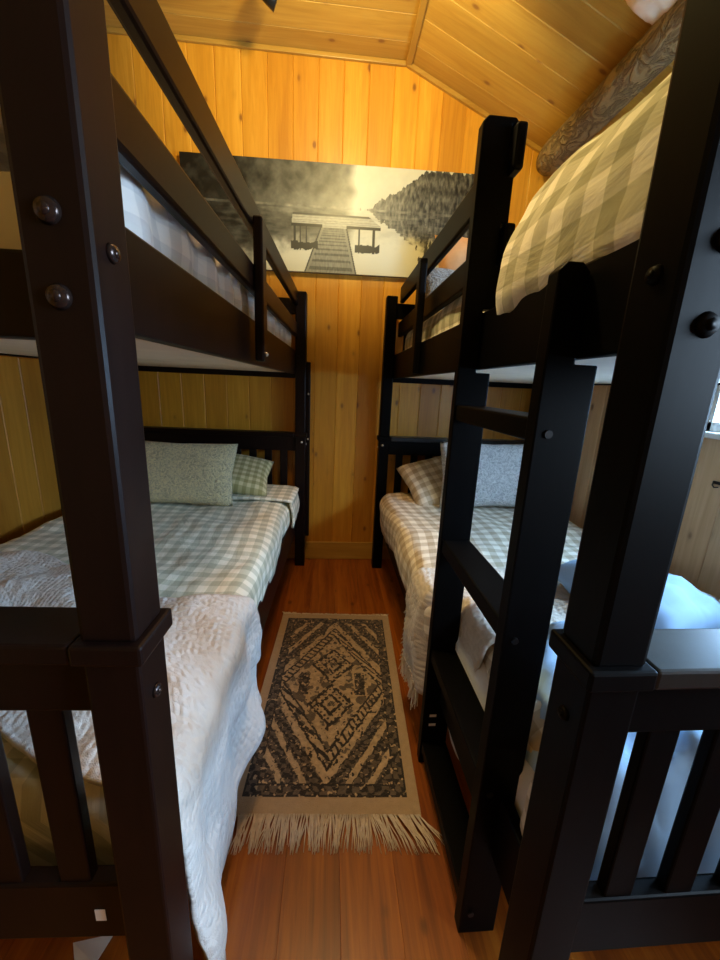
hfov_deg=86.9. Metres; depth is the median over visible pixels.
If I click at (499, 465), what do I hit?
pillow
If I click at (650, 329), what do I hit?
bunk bed
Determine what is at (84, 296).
bunk bed
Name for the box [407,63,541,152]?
trim
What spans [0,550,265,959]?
throw blanket
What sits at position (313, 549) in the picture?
baseboard
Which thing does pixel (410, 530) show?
comforter
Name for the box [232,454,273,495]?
pillow
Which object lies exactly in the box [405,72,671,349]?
comforter
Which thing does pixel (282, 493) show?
sheet
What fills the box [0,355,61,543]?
wall
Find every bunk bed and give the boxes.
[0,0,310,959]
[371,0,719,959]
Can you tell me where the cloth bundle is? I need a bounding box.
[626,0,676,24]
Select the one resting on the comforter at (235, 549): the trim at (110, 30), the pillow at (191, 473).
the pillow at (191, 473)
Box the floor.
[0,558,719,959]
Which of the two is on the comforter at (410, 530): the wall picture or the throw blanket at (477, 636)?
the throw blanket at (477, 636)
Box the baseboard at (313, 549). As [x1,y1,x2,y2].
[287,541,390,558]
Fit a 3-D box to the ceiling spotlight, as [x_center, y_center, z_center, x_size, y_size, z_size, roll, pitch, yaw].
[-0.365,-2.023,1.283,0.090,0.129,0.813,1,14,-5]
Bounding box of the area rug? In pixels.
[227,611,443,854]
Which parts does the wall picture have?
stretcher frame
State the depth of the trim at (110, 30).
1.99 m
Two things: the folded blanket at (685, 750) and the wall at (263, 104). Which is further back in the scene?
the wall at (263, 104)
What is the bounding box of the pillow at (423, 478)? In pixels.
[396,456,442,505]
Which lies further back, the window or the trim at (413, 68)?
the trim at (413, 68)
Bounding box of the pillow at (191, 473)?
[145,441,237,505]
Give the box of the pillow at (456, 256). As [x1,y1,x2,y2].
[435,235,467,269]
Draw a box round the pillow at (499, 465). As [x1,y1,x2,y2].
[439,441,523,507]
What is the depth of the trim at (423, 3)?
1.85 m
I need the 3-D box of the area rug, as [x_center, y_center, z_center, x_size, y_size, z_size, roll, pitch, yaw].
[-0.087,0.849,1.529,0.645,0.013,1.098,2,14,-2]
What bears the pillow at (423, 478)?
on the comforter at (410, 530)
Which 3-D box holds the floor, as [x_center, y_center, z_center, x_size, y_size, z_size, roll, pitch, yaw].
[-0.109,1.080,0.680,2.885,0.030,4.270,1,14,-5]
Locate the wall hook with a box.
[711,481,719,487]
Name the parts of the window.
sill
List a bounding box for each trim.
[106,26,405,66]
[406,0,427,66]
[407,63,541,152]
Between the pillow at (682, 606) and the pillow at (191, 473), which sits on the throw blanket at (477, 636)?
the pillow at (682, 606)
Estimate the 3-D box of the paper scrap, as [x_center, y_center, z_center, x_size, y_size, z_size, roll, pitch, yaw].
[-0.577,1.006,0.803,0.081,0.012,0.060,0,14,-12]
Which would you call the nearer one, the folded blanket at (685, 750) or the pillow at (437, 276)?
the folded blanket at (685, 750)
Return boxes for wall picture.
[179,151,473,277]
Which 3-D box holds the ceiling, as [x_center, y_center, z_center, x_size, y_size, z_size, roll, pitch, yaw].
[0.008,-1.556,0.031,2.885,0.465,4.210,1,14,-5]
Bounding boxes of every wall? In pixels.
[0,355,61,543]
[107,34,551,541]
[569,385,719,598]
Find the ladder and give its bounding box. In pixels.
[417,115,596,932]
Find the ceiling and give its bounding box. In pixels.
[104,0,673,146]
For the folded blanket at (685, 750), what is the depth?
0.65 m
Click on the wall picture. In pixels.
(320, 217)
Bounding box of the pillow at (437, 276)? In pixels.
[425,267,454,308]
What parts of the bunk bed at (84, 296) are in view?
footboard, rail, cap rail, footboard, rail, post, guard rail, rail, headboard, cap rail, headboard, guard post, rail, rail, post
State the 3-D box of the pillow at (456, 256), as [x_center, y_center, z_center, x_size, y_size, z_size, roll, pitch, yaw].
[0.643,-1.114,2.084,0.463,0.420,0.255,0,14,-11]
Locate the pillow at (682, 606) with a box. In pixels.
[558,559,719,628]
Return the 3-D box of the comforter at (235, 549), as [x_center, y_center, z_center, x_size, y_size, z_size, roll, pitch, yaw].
[-0.906,0.380,1.502,1.100,0.256,1.892,2,14,-3]
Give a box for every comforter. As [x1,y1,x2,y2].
[0,109,290,346]
[0,499,297,865]
[379,493,582,834]
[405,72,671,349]
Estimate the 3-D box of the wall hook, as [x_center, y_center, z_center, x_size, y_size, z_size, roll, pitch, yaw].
[1.270,0.017,1.356,0.020,0.023,0.035,1,14,-5]
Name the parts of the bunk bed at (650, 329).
post, rail, headboard, guard post, rail, cap rail, headboard, guard rail, rail, post, rail, footboard, cap rail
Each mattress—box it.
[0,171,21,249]
[455,636,533,818]
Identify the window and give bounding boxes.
[704,385,719,439]
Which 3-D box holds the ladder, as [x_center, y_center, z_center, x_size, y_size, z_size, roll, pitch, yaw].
[0.288,0.114,0.864,0.084,1.790,0.438,1,14,-5]
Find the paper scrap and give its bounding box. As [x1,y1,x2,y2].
[73,936,112,959]
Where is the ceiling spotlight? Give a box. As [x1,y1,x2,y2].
[262,0,276,12]
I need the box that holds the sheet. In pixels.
[232,484,299,527]
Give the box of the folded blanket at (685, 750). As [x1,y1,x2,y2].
[525,621,719,880]
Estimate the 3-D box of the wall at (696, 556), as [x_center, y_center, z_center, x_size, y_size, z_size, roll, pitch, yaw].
[1.368,-0.103,0.494,0.030,2.483,4.210,1,14,-5]
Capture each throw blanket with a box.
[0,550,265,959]
[398,567,719,759]
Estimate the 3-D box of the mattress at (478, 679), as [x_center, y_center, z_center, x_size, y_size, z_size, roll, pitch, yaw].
[0.694,0.453,1.629,0.875,0.177,1.860,1,14,-5]

